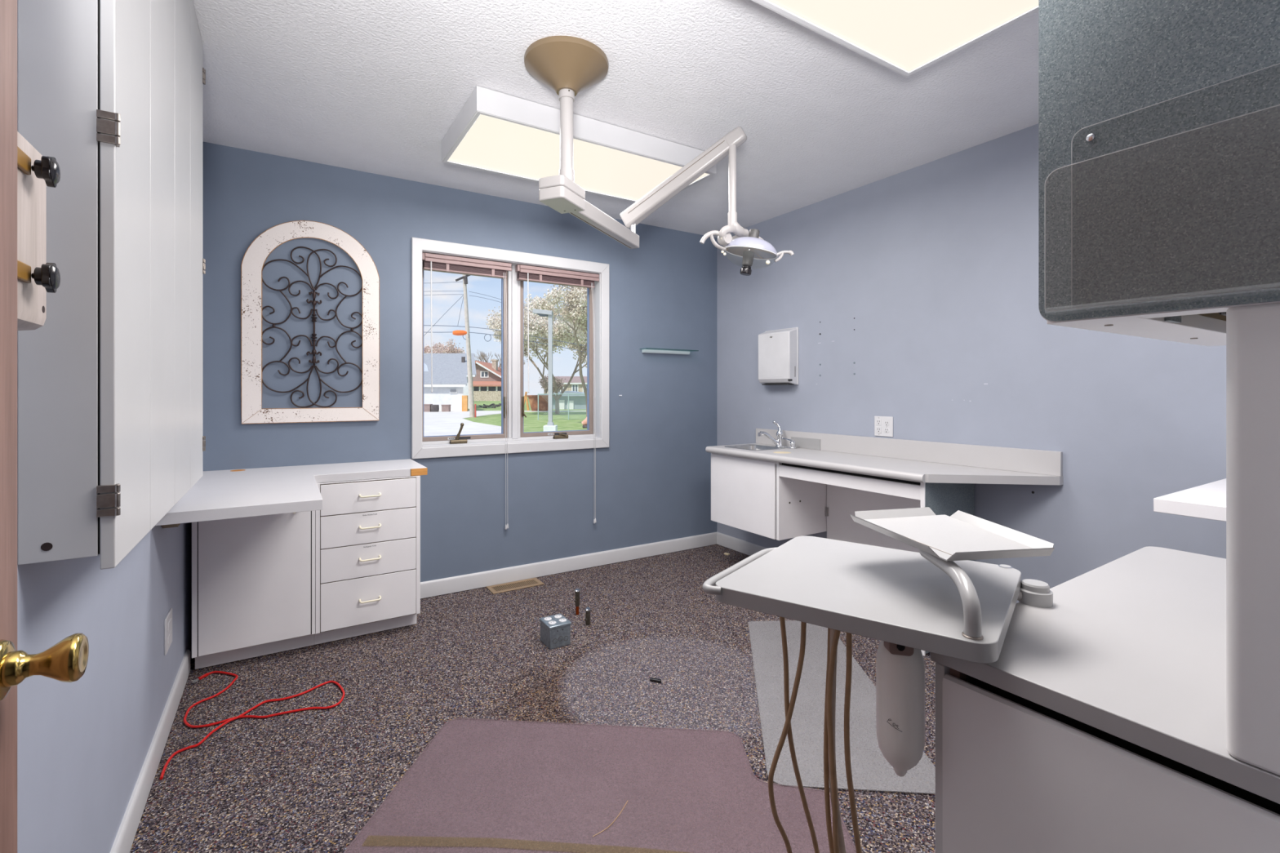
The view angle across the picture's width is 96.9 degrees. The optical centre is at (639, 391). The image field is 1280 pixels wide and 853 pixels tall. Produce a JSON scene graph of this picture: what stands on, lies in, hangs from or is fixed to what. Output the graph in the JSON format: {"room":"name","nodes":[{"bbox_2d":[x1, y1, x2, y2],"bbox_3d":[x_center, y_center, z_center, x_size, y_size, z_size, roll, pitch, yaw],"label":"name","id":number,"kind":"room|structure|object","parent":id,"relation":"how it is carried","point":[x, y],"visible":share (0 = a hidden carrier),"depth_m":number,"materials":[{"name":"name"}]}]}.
{"room":"dental clinic","nodes":[
{"label":"dental clinic","id":0,"kind":"room"},
{"bbox_2d":[17,0,191,852],"bbox_3d":[-0.847,-0.009,0.529,0.160,2.440,5.517,0,0,-32],"label":"wall","id":1,"kind":"structure","parent":0,"point":[83,744],"depth_m":1.25,"materials":[{"name":"paint"}]},
{"bbox_2d":[17,131,60,330],"bbox_3d":[-0.820,-0.219,0.720,0.088,0.260,0.292,0,0,-32],"label":"coat rack","id":2,"kind":"object","parent":1,"relation":"attached to","point":[36,277],"visible":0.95,"depth_m":0.79,"materials":[{"name":"white wood"}]},
{"bbox_2d":[0,0,88,852],"bbox_3d":[-0.528,0.180,0.358,0.108,2.038,0.828,0,0,-32],"label":"door","id":3,"kind":"structure","parent":1,"relation":"in","point":[66,661],"depth_m":0.67,"materials":[{"name":"brown wood"}]},
{"bbox_2d":[17,0,205,569],"bbox_3d":[-1.259,-0.466,1.449,0.122,1.526,1.247,0,0,-32],"label":"upper cabinet","id":4,"kind":"object","parent":1,"relation":"attached to","point":[111,437],"visible":1,"depth_m":0.95,"materials":[{"name":"white laminate"}]},
{"bbox_2d":[110,649,190,852],"bbox_3d":[-1.397,1.161,1.567,0.014,0.092,2.100,0,0,-32],"label":"baseboard","id":5,"kind":"structure","parent":1,"relation":"attached to","point":[125,837],"depth_m":1.73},
{"bbox_2d":[164,608,172,655],"bbox_3d":[-1.706,0.866,2.053,0.008,0.125,0.132,0,0,-32],"label":"wall outlet","id":6,"kind":"object","parent":1,"relation":"attached to","point":[168,620],"visible":1,"depth_m":2.03,"materials":[{"name":"white plastic"}]},
{"bbox_2d":[168,617,171,631],"bbox_3d":[-1.704,0.843,2.054,0.003,0.028,0.062,0,0,-32],"label":"receptacle","id":7,"kind":"object","parent":6,"relation":"attached to","point":[169,619],"depth_m":2.05,"materials":[{"name":"white plastic"}]},
{"bbox_2d":[168,631,171,644],"bbox_3d":[-1.704,0.889,2.054,0.003,0.028,0.062,0,0,-32],"label":"receptacle","id":8,"kind":"object","parent":6,"relation":"attached to","point":[169,632],"depth_m":2.05,"materials":[{"name":"white plastic"}]},
{"bbox_2d":[203,141,716,582],"bbox_3d":[-0.816,-0.009,3.710,3.280,2.440,0.164,0,0,-32],"label":"wall","id":9,"kind":"structure","parent":0,"point":[653,477],"depth_m":3.41,"materials":[{"name":"blue paint"}]},
{"bbox_2d":[240,220,379,424],"bbox_3d":[-1.737,-0.374,3.022,0.638,1.071,0.032,0,0,-33],"label":"wall decor","id":10,"kind":"object","parent":9,"relation":"attached to","point":[254,259],"visible":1,"depth_m":2.99,"materials":[{"name":"paint"}]},
{"bbox_2d":[411,236,608,459],"bbox_3d":[-0.811,-0.254,3.699,1.307,1.288,0.168,0,0,-32],"label":"window","id":11,"kind":"structure","parent":9,"relation":"in","point":[423,446],"depth_m":3.70,"materials":[{"name":"wood"}]},
{"bbox_2d":[422,252,511,529],"bbox_3d":[-1.055,0.021,3.490,0.542,1.690,0.094,0,0,-32],"label":"window blind","id":12,"kind":"object","parent":11,"relation":"attached to","point":[432,262],"visible":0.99,"depth_m":3.48,"materials":[{"name":"plastic"}]},
{"bbox_2d":[515,264,599,523],"bbox_3d":[-0.540,0.041,3.814,0.589,1.730,0.094,0,0,-32],"label":"window blind","id":13,"kind":"object","parent":11,"relation":"attached to","point":[527,273],"visible":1,"depth_m":3.80,"materials":[{"name":"plastic"}]},
{"bbox_2d":[420,532,717,598],"bbox_3d":[-0.370,1.161,3.890,2.333,0.092,0.014,0,0,-32],"label":"baseboard","id":14,"kind":"structure","parent":9,"relation":"attached to","point":[493,577],"depth_m":3.77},
{"bbox_2d":[641,347,698,355],"bbox_3d":[0.222,-0.301,4.220,0.480,0.030,0.086,0,0,-32],"label":"glass shelf","id":15,"kind":"object","parent":9,"relation":"attached to","point":[649,351],"visible":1,"depth_m":4.21,"materials":[{"name":"teal"}]},
{"bbox_2d":[129,544,935,852],"bbox_3d":[0.609,1.271,1.445,3.600,0.120,5.517,0,0,-32],"label":"floor","id":16,"kind":"structure","parent":0,"point":[311,780],"depth_m":2.19,"materials":[{"name":"carpet"}]},
{"bbox_2d":[160,671,345,779],"bbox_3d":[-1.470,1.202,2.226,0.535,0.016,0.752,0,0,-32],"label":"cable","id":17,"kind":"object","parent":16,"relation":"on","point":[226,721],"visible":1,"depth_m":2.14,"materials":[{"name":"red plastic"}]},
{"bbox_2d":[191,510,315,669],"bbox_3d":[-1.813,0.818,2.693,0.454,0.779,0.464,0,0,-32],"label":"base cabinet","id":18,"kind":"object","parent":16,"relation":"on","point":[253,578],"visible":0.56,"depth_m":2.52,"materials":[{"name":"white laminate"}]},
{"bbox_2d":[155,458,427,528],"bbox_3d":[-1.441,0.431,2.547,0.981,0.086,1.146,0,0,-32],"label":"countertop","id":19,"kind":"structure","parent":18,"relation":"on","point":[218,495],"depth_m":2.28,"materials":[{"name":"white laminate"}]},
{"bbox_2d":[314,475,420,644],"bbox_3d":[-1.423,0.818,2.935,0.464,0.779,0.470,0,0,-32],"label":"drawer unit","id":20,"kind":"object","parent":16,"relation":"on","point":[367,531],"visible":1,"depth_m":2.76,"materials":[{"name":"white laminate"}]},
{"bbox_2d":[486,577,544,594],"bbox_3d":[-0.777,1.207,3.536,0.326,0.006,0.143,0,0,-32],"label":"floor vent","id":21,"kind":"object","parent":16,"relation":"in","point":[523,584],"visible":1,"depth_m":3.53,"materials":[{"name":"beige metal"}]},
{"bbox_2d":[539,613,571,649],"bbox_3d":[-0.410,1.155,2.742,0.114,0.113,0.130,0,0,-32],"label":"outlet box","id":22,"kind":"object","parent":16,"relation":"on","point":[555,629],"visible":1,"depth_m":2.70,"materials":[{"name":"metal"}]},
{"bbox_2d":[543,617,551,621],"bbox_3d":[-0.447,1.101,2.750,0.037,0.004,0.037,0,0,-40],"label":"socket","id":23,"kind":"object","parent":22,"relation":"attached to","point":[545,619],"depth_m":2.74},
{"bbox_2d":[548,621,555,624],"bbox_3d":[-0.418,1.101,2.705,0.037,0.004,0.037,0,0,5],"label":"socket","id":24,"kind":"object","parent":22,"relation":"attached to","point":[549,622],"depth_m":2.70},
{"bbox_2d":[554,614,561,618],"bbox_3d":[-0.401,1.101,2.779,0.037,0.004,0.037,0,0,-40],"label":"socket","id":25,"kind":"object","parent":22,"relation":"attached to","point":[556,616],"depth_m":2.77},
{"bbox_2d":[559,618,566,622],"bbox_3d":[-0.372,1.101,2.733,0.037,0.004,0.037,0,0,5],"label":"socket","id":26,"kind":"object","parent":22,"relation":"attached to","point":[560,620],"depth_m":2.73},
{"bbox_2d":[573,588,580,614],"bbox_3d":[-0.342,1.142,3.087,0.028,0.137,0.044,0,0,28],"label":"valve","id":27,"kind":"object","parent":16,"relation":"on","point":[576,601],"visible":1,"depth_m":3.08,"materials":[{"name":"grey metal"}]},
{"bbox_2d":[584,607,591,625],"bbox_3d":[-0.272,1.167,2.949,0.028,0.087,0.044,0,0,28],"label":"valve","id":28,"kind":"object","parent":16,"relation":"on","point":[588,610],"visible":1,"depth_m":2.94,"materials":[{"name":"metal"}]},
{"bbox_2d":[343,718,856,852],"bbox_3d":[-0.098,1.207,1.380,1.390,0.006,1.336,0,0,5],"label":"chair mat","id":29,"kind":"object","parent":16,"relation":"on","point":[652,755],"visible":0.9,"depth_m":1.69,"materials":[{"name":"pink plastic"}]},
{"bbox_2d":[702,506,1054,852],"bbox_3d":[0.423,0.719,0.996,0.500,0.976,0.433,0,0,34],"label":"table","id":30,"kind":"object","parent":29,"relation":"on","point":[935,599],"visible":1,"depth_m":0.92,"materials":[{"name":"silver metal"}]},
{"bbox_2d":[875,640,924,777],"bbox_3d":[0.396,0.471,0.860,0.067,0.224,0.074,0,0,-1],"label":"water bottle","id":31,"kind":"object","parent":30,"relation":"hanging from","point":[900,669],"visible":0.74,"depth_m":0.84,"materials":[{"name":"white plastic"}]},
{"bbox_2d":[849,506,1054,561],"bbox_3d":[0.528,0.239,0.977,0.301,0.016,0.322,0,0,-32],"label":"tray","id":32,"kind":"object","parent":30,"relation":"on","point":[961,535],"depth_m":0.96,"materials":[{"name":"grey plastic"}]},
{"bbox_2d":[649,677,661,682],"bbox_3d":[0.066,1.204,2.369,0.051,0.009,0.015,0,0,19],"label":"scrap","id":33,"kind":"object","parent":16,"relation":"on","point":[652,679],"visible":1,"depth_m":2.36,"materials":[{"name":"black plastic"}]},
{"bbox_2d":[748,620,935,794],"bbox_3d":[0.690,1.204,2.351,0.544,0.005,1.294,0,0,2],"label":"chair mat","id":34,"kind":"object","parent":16,"relation":"on","point":[780,620],"visible":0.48,"depth_m":2.10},
{"bbox_2d":[920,482,974,656],"bbox_3d":[1.476,0.809,2.713,0.431,0.795,0.022,0,0,-32],"label":"end panel","id":35,"kind":"object","parent":16,"relation":"on","point":[943,499],"visible":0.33,"depth_m":2.69,"materials":[{"name":"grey laminate"}]},
{"bbox_2d":[935,662,1279,852],"bbox_3d":[0.931,0.803,0.926,0.928,0.808,0.392,0,0,-32],"label":"base cabinet","id":36,"kind":"object","parent":16,"relation":"on","point":[1015,774],"visible":0.44,"depth_m":0.71,"materials":[{"name":"white laminate"}]},
{"bbox_2d":[929,546,1279,804],"bbox_3d":[0.941,0.386,0.946,0.970,0.026,0.418,0,0,-32],"label":"countertop","id":37,"kind":"structure","parent":36,"relation":"on","point":[1131,648],"depth_m":0.80,"materials":[{"name":"white laminate"}]},
{"bbox_2d":[1226,302,1279,776],"bbox_3d":[0.825,0.143,0.675,0.485,0.460,0.083,0,0,-32],"label":"panel","id":38,"kind":"object","parent":37,"relation":"on","point":[1252,331],"visible":1,"depth_m":0.56,"materials":[{"name":"white laminate"}]},
{"bbox_2d":[192,0,1038,237],"bbox_3d":[0.609,-1.329,1.445,3.600,0.200,5.517,0,0,-32],"label":"ceiling","id":39,"kind":"structure","parent":0,"point":[375,86],"depth_m":2.28,"materials":[{"name":"white paint"}]},
{"bbox_2d":[441,85,559,182],"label":"ceiling light","id":40,"kind":"object","parent":39,"relation":"attached to","point":[491,131],"depth_m":2.53,"materials":[{"name":"grey plastic"}]},
{"bbox_2d":[573,113,703,202],"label":"ceiling light","id":41,"kind":"object","parent":39,"relation":"attached to","point":[612,161],"depth_m":2.79,"materials":[{"name":"grey plastic"}]},
{"bbox_2d":[524,35,794,275],"bbox_3d":[0.025,-0.867,2.408,1.130,0.725,0.618,0,0,-32],"label":"lamp","id":42,"kind":"object","parent":39,"relation":"hanging from","point":[568,65],"visible":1,"depth_m":2.19,"materials":[{"name":"white metal"}]},
{"bbox_2d":[751,0,1038,76],"bbox_3d":[0.592,-1.176,1.449,1.235,0.102,0.598,0,0,-32],"label":"ceiling light","id":43,"kind":"object","parent":39,"relation":"attached to","point":[906,37],"visible":1,"depth_m":1.74,"materials":[{"name":"white plastic"}]},
{"bbox_2d":[716,123,1226,603],"bbox_3d":[2.064,-0.009,2.360,0.162,2.440,5.517,0,0,-32],"label":"wall","id":44,"kind":"structure","parent":0,"point":[911,295],"depth_m":2.81,"materials":[{"name":"blue paint"}]},
{"bbox_2d":[716,532,767,555],"bbox_3d":[1.516,1.161,3.070,0.014,0.092,3.383,0,0,-32],"label":"baseboard","id":45,"kind":"structure","parent":44,"relation":"attached to","point":[727,541],"depth_m":4.29,"materials":[{"name":"white paint"}]},
{"bbox_2d":[711,453,826,540],"bbox_3d":[0.839,0.646,3.741,0.443,0.469,0.632,0,0,-32],"label":"base cabinet","id":46,"kind":"object","parent":44,"relation":"attached to","point":[748,495],"visible":0.78,"depth_m":3.52,"materials":[{"name":"white laminate"}]},
{"bbox_2d":[705,428,1062,484],"bbox_3d":[1.161,0.339,3.192,0.483,0.148,1.912,0,0,-32],"label":"countertop","id":47,"kind":"structure","parent":46,"relation":"on","point":[918,461],"depth_m":2.93,"materials":[{"name":"laminate"}]},
{"bbox_2d":[724,444,784,450],"bbox_3d":[0.765,0.434,3.804,0.283,0.128,0.333,0,0,-32],"label":"bar sink","id":48,"kind":"object","parent":47,"relation":"in","point":[749,446],"visible":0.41,"depth_m":3.92,"materials":[{"name":"metal"}]},
{"bbox_2d":[758,420,796,448],"bbox_3d":[0.932,0.283,3.815,0.254,0.178,0.115,0,0,27],"label":"faucet","id":49,"kind":"object","parent":47,"relation":"on","point":[779,442],"visible":1,"depth_m":3.82,"materials":[{"name":"silver metal"}]},
{"bbox_2d":[778,462,919,500],"bbox_3d":[1.233,0.456,3.094,0.418,0.087,0.880,0,0,-32],"label":"drawer","id":50,"kind":"object","parent":47,"relation":"attached to","point":[891,486],"visible":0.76,"depth_m":2.92,"materials":[{"name":"white laminate"}]},
{"bbox_2d":[758,327,798,385],"bbox_3d":[0.946,-0.241,3.906,0.090,0.386,0.303,0,0,-32],"label":"paper towel dispenser","id":51,"kind":"object","parent":44,"relation":"attached to","point":[778,349],"visible":1,"depth_m":3.84,"materials":[{"name":"grey metal"}]},
{"bbox_2d":[825,484,919,552],"bbox_3d":[1.414,0.791,3.211,0.034,0.629,0.880,0,0,-32],"label":"access panel","id":52,"kind":"object","parent":44,"relation":"attached to","point":[842,502],"visible":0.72,"depth_m":3.38,"materials":[{"name":"white laminate"}]},
{"bbox_2d":[874,416,893,436],"bbox_3d":[1.400,0.198,3.260,0.009,0.115,0.118,0,0,-32],"label":"outlet","id":53,"kind":"object","parent":44,"relation":"attached to","point":[883,425],"visible":1,"depth_m":3.26,"materials":[{"name":"plastic"}]},
{"bbox_2d":[875,426,881,433],"bbox_3d":[1.383,0.220,3.283,0.004,0.036,0.034,0,0,-32],"label":"receptacle","id":54,"kind":"object","parent":53,"relation":"attached to","point":[878,429],"depth_m":3.28,"materials":[{"name":"white plastic"}]},
{"bbox_2d":[875,418,881,425],"bbox_3d":[1.383,0.175,3.283,0.004,0.036,0.034,0,0,-32],"label":"receptacle","id":55,"kind":"object","parent":53,"relation":"attached to","point":[878,421],"depth_m":3.28,"materials":[{"name":"white plastic"}]},
{"bbox_2d":[884,427,888,432],"bbox_3d":[1.410,0.220,3.241,0.004,0.028,0.034,0,0,-32],"label":"receptacle","id":56,"kind":"object","parent":53,"relation":"attached to","point":[886,429],"depth_m":3.24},
{"bbox_2d":[884,421,888,426],"bbox_3d":[1.410,0.180,3.241,0.004,0.028,0.034,0,0,-32],"label":"receptacle","id":57,"kind":"object","parent":53,"relation":"attached to","point":[886,423],"depth_m":3.24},
{"bbox_3d":[1.541,-0.009,0.993,2.185,2.440,0.140,0,0,-32],"label":"wall","id":58,"kind":"structure","parent":0,"visible":0},
{"bbox_2d":[1038,0,1279,346],"bbox_3d":[0.863,-0.657,0.799,0.688,1.142,0.250,0,0,-32],"label":"upper cabinet","id":59,"kind":"object","parent":58,"relation":"attached to","point":[1194,212],"visible":0.86,"depth_m":0.63,"materials":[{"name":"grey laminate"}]},
{"bbox_2d":[1044,62,1279,311],"bbox_3d":[0.565,-0.205,0.602,0.026,0.220,0.230,0,0,-32],"label":"pocket","id":60,"kind":"object","parent":59,"relation":"attached to","point":[1090,137],"visible":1,"depth_m":0.65,"materials":[{"name":"grey plastic"}]},
{"bbox_2d":[1198,312,1226,320],"bbox_3d":[0.867,-0.126,0.787,0.634,0.037,0.225,0,0,-32],"label":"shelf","id":61,"kind":"object","parent":59,"relation":"attached to","point":[1213,316],"depth_m":0.81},
{"bbox_2d":[1153,478,1226,521],"bbox_3d":[1.931,0.404,1.610,0.863,0.214,0.486,0,0,-32],"label":"shelf","id":62,"kind":"object","parent":58,"relation":"attached to","point":[1206,501],"visible":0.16,"depth_m":1.56,"materials":[{"name":"white laminate"}]},
{"label":"outside","id":63,"kind":"structure","parent":0,"visible":0},
{"bbox_2d":[423,410,586,435],"bbox_3d":[-14.581,1.711,32.013,28.934,0.040,45.210,0,0,9],"label":"driveway","id":64,"kind":"structure","parent":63,"point":[439,423],"depth_m":29.86,"materials":[{"name":"concrete"}]},
{"bbox_2d":[423,404,432,412],"bbox_3d":[-18.200,1.376,48.450,0.760,0.670,0.560,0,0,0],"label":"crate","id":65,"kind":"object","parent":64,"relation":"on","point":[427,407],"visible":0.71,"depth_m":48.20,"materials":[{"name":"brown"}]},
{"bbox_2d":[431,404,439,412],"bbox_3d":[-17.500,1.401,48.400,0.680,0.620,0.680,0,0,-32],"label":"barrel","id":66,"kind":"object","parent":64,"relation":"on","point":[434,408],"visible":1,"depth_m":48.13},
{"bbox_2d":[440,404,451,411],"bbox_3d":[-16.700,1.401,48.850,0.660,0.620,0.560,0,0,0],"label":"planter box","id":67,"kind":"object","parent":64,"relation":"on","point":[444,407],"visible":0.89,"depth_m":48.59,"materials":[{"name":"brown"}]},
{"bbox_2d":[462,395,467,411],"bbox_3d":[-15.325,1.011,49.650,0.450,1.400,0.300,0,0,0],"label":"plywood sheet","id":68,"kind":"object","parent":64,"relation":"on","point":[464,398],"visible":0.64,"depth_m":49.50,"materials":[{"name":"orange wood"}]},
{"bbox_2d":[423,274,586,417],"bbox_3d":[-10.145,-3.185,38.333,14.692,9.811,0.797,0,0,-3],"label":"utility pole","id":69,"kind":"object","parent":64,"relation":"on","point":[472,406],"visible":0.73,"depth_m":38.20,"materials":[{"name":"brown wood"}]},
{"bbox_2d":[526,395,547,410],"bbox_3d":[-8.975,0.991,50.998,2.050,1.400,1.796,0,0,0],"label":"dumpster","id":70,"kind":"object","parent":64,"relation":"on","point":[533,399],"visible":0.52,"depth_m":50.30,"materials":[{"name":"brown metal"}]},
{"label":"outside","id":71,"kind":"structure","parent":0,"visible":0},
{"bbox_2d":[464,396,586,432],"bbox_3d":[-9.922,1.861,148.074,406.855,0.300,381.243,0,0,-32],"label":"lawn","id":72,"kind":"structure","parent":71,"point":[531,424],"depth_m":35.66,"materials":[{"name":"green plant"}]},
{"bbox_2d":[423,342,446,353],"bbox_3d":[-35.819,-3.388,95.087,6.965,10.275,5.515,0,0,-32],"label":"bare tree","id":73,"kind":"object","parent":72,"relation":"on","point":[426,349],"visible":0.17,"depth_m":94.47,"materials":[{"name":"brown plant"}]},
{"bbox_2d":[423,371,466,411],"bbox_3d":[-20.707,-0.104,52.725,11.146,3.630,6.250,0,0,0],"label":"garage","id":74,"kind":"structure","parent":72,"relation":"on","point":[447,386],"depth_m":50.00,"materials":[{"name":"white paint"}]},
{"bbox_2d":[426,338,464,353],"bbox_3d":[-31.601,-3.511,91.669,7.389,10.481,6.971,0,0,-32],"label":"bare tree","id":75,"kind":"object","parent":72,"relation":"on","point":[451,349],"visible":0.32,"depth_m":92.64,"materials":[{"name":"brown plant"}]},
{"bbox_2d":[423,353,476,408],"bbox_3d":[-24.028,-1.329,63.994,10.222,6.080,16.613,0,0,-18],"label":"house","id":76,"kind":"structure","parent":72,"relation":"on","point":[441,362],"depth_m":60.64,"materials":[{"name":"white"}]},
{"bbox_2d":[461,356,465,362],"bbox_3d":[-19.050,-3.389,61.150,0.300,0.800,0.300,0,0,0],"label":"roof vent","id":77,"kind":"object","parent":76,"relation":"attached to","point":[463,358],"depth_m":61.00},
{"bbox_2d":[472,359,501,400],"bbox_3d":[-29.371,-2.389,114.513,14.144,8.200,16.628,0,0,-32],"label":"bungalow","id":78,"kind":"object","parent":72,"relation":"on","point":[486,384],"visible":0.73,"depth_m":109.59,"materials":[{"name":"brown brick"}]},
{"bbox_2d":[474,349,501,368],"bbox_3d":[-32.293,-3.904,125.074,8.635,11.285,6.992,0,0,-32],"label":"bare tree","id":79,"kind":"object","parent":72,"relation":"on","point":[482,355],"visible":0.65,"depth_m":124.50,"materials":[{"name":"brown plant"}]},
{"bbox_2d":[478,403,501,408],"bbox_3d":[-15.261,1.458,59.906,3.415,0.532,1.936,0,0,-15],"label":"brush pile","id":80,"kind":"object","parent":72,"relation":"on","point":[492,404],"visible":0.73,"depth_m":59.60,"materials":[{"name":"plant"}]},
{"bbox_2d":[524,391,529,410],"bbox_3d":[-10.525,0.836,52.075,0.750,1.750,0.150,0,0,0],"label":"trestle","id":81,"kind":"object","parent":72,"relation":"on","point":[526,393],"visible":0.71,"depth_m":51.99,"materials":[{"name":"orange wood"}]},
{"bbox_2d":[485,293,586,413],"bbox_3d":[-6.590,-2.878,42.542,9.604,9.199,9.879,0,0,-2],"label":"blossom tree","id":82,"kind":"object","parent":72,"relation":"on","point":[537,327],"visible":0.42,"depth_m":40.33,"materials":[{"name":"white plant"}]},
{"bbox_2d":[537,373,547,393],"bbox_3d":[-11.471,-0.269,70.211,2.583,3.968,3.463,0,0,-32],"label":"bare tree","id":83,"kind":"object","parent":72,"relation":"on","point":[541,381],"visible":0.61,"depth_m":69.78,"materials":[{"name":"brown plant"}]},
{"bbox_2d":[533,308,557,431],"bbox_3d":[-3.689,-0.749,22.050,0.899,4.919,0.500,0,0,0],"label":"lamp post","id":84,"kind":"object","parent":72,"relation":"on","point":[549,313],"visible":0.92,"depth_m":21.93,"materials":[{"name":"white metal"}]},
{"bbox_2d":[528,284,586,417],"bbox_3d":[-1.611,-2.790,30.539,5.475,9.025,9.277,0,0,28],"label":"blossom tree","id":85,"kind":"object","parent":72,"relation":"on","point":[575,310],"visible":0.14,"depth_m":28.31,"materials":[{"name":"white plant"}]},
{"bbox_2d":[552,377,567,392],"bbox_3d":[-9.565,-0.052,66.102,2.396,3.556,3.120,0,0,-32],"label":"bare tree","id":86,"kind":"object","parent":72,"relation":"on","point":[560,385],"visible":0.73,"depth_m":65.18,"materials":[{"name":"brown plant"}]},
{"bbox_2d":[537,393,586,420],"bbox_3d":[-2.365,0.908,35.327,7.888,1.605,0.066,0,0,-11],"label":"fence","id":87,"kind":"object","parent":72,"relation":"on","point":[578,412],"visible":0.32,"depth_m":34.89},
{"bbox_2d":[538,391,586,408],"bbox_3d":[-7.250,0.801,57.900,5.900,1.820,5.000,0,0,0],"label":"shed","id":88,"kind":"object","parent":72,"relation":"on","point":[563,397],"visible":0.49,"depth_m":56.00,"materials":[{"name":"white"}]},
{"bbox_2d":[546,376,586,393],"bbox_3d":[-9.750,-0.479,96.975,14.986,4.380,13.902,0,0,-32],"label":"house","id":89,"kind":"structure","parent":72,"relation":"on","point":[575,384],"depth_m":93.01,"materials":[{"name":"stone"}]},
{"bbox_2d":[581,417,586,427],"bbox_3d":[-2.530,1.444,26.985,0.494,0.534,0.450,0,0,-32],"label":"flower pot","id":90,"kind":"object","parent":72,"relation":"on","point":[584,422],"visible":0.52,"depth_m":26.88,"materials":[{"name":"ceramic"}]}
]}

